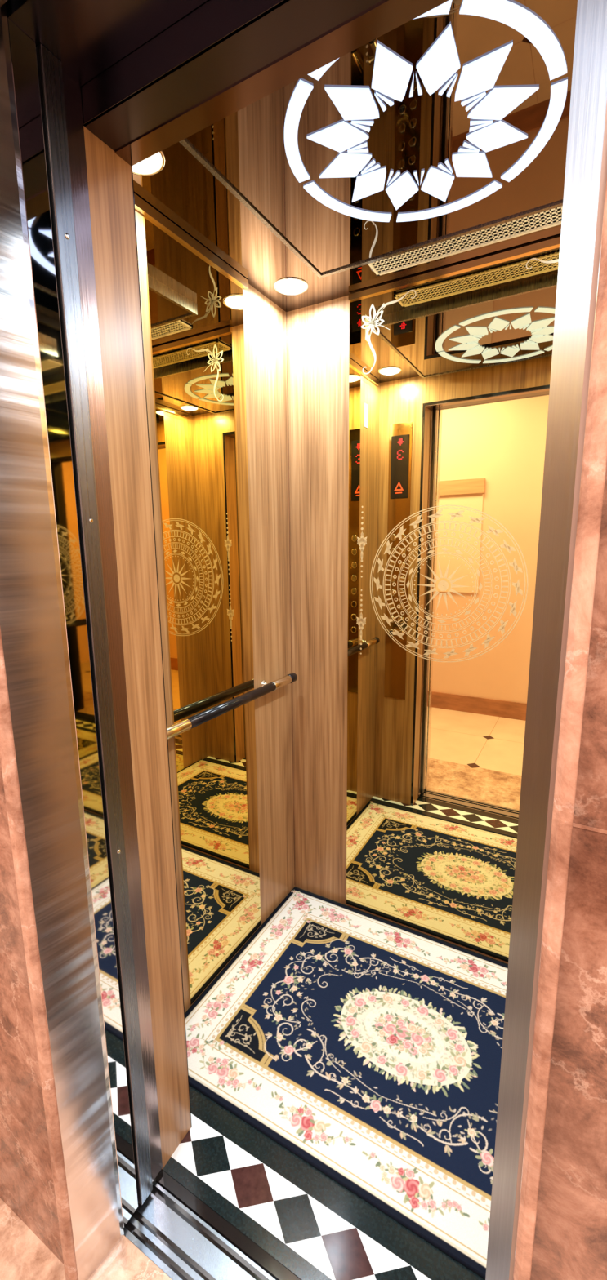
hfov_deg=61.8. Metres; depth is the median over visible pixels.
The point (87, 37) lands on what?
trim
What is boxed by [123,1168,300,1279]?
trim
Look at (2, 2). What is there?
trim
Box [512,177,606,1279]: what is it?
trim
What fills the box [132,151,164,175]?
recessed light
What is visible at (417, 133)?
ceiling panel
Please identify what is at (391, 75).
ceiling light
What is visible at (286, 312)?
trim
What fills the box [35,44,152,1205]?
door
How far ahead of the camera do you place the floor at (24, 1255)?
1.09 m
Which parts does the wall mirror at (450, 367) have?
mirror trim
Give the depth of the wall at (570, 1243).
0.48 m
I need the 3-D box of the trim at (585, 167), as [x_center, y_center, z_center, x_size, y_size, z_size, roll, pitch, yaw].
[0.232,0.260,0.510,0.046,2.300,0.096,5,12,29]
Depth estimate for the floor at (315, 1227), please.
1.17 m
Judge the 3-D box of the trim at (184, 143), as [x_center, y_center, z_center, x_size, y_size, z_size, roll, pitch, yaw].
[0.236,-1.040,1.068,0.809,0.034,0.679,5,12,29]
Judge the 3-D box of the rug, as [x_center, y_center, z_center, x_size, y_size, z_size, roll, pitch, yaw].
[0.310,1.227,1.575,1.290,0.008,0.864,5,12,29]
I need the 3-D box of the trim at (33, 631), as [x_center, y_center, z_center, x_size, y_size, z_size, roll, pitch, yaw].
[-0.442,0.199,0.878,0.018,2.300,0.104,5,12,29]
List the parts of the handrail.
rail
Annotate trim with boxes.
[0,0,7,6]
[0,2,124,1279]
[0,637,77,1279]
[5,0,207,86]
[62,70,162,1182]
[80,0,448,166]
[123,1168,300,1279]
[131,166,191,1127]
[178,138,562,278]
[285,311,295,884]
[484,0,606,1279]
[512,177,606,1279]
[572,822,606,834]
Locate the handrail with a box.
[166,672,297,739]
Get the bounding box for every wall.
[0,464,606,1279]
[83,125,191,1168]
[134,209,294,1013]
[286,295,507,964]
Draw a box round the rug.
[184,888,507,1279]
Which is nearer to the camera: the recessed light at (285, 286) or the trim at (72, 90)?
the trim at (72, 90)
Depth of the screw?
0.82 m
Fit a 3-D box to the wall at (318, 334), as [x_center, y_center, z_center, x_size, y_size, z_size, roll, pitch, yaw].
[0.526,-0.047,1.765,1.295,2.445,0.050,5,12,29]
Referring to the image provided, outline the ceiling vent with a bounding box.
[367,205,562,275]
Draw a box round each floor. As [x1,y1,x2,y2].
[0,1198,172,1279]
[154,886,507,1279]
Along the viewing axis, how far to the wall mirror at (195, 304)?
1.59 m
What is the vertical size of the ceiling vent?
0.007 m
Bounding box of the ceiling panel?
[185,0,577,274]
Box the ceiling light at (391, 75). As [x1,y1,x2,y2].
[284,0,567,222]
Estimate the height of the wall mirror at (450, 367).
2.329 m
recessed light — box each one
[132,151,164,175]
[273,277,308,295]
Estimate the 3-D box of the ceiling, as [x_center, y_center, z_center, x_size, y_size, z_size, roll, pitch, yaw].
[0.266,-1.099,1.123,1.295,0.060,0.962,5,12,29]
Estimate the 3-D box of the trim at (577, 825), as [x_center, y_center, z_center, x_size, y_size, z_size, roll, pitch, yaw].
[-0.034,0.134,0.581,4.000,0.003,0.001,5,12,29]
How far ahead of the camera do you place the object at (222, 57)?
0.75 m
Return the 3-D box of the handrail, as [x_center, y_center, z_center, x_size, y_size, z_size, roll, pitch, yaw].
[-0.243,0.210,1.690,0.066,0.036,0.790,5,12,29]
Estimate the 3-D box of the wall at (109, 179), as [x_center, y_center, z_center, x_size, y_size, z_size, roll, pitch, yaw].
[0.017,0.121,0.874,1.295,2.445,0.104,5,12,29]
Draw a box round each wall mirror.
[133,193,260,1004]
[346,236,559,962]
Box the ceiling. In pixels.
[133,142,560,311]
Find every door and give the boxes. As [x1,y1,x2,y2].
[7,17,137,1227]
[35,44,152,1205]
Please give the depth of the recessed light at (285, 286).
1.66 m
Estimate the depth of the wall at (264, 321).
1.86 m
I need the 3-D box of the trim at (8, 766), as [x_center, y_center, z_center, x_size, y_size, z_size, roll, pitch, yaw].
[-0.489,0.059,0.817,0.027,2.600,0.018,5,12,29]
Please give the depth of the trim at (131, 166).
1.08 m
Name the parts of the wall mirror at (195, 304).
mirror trim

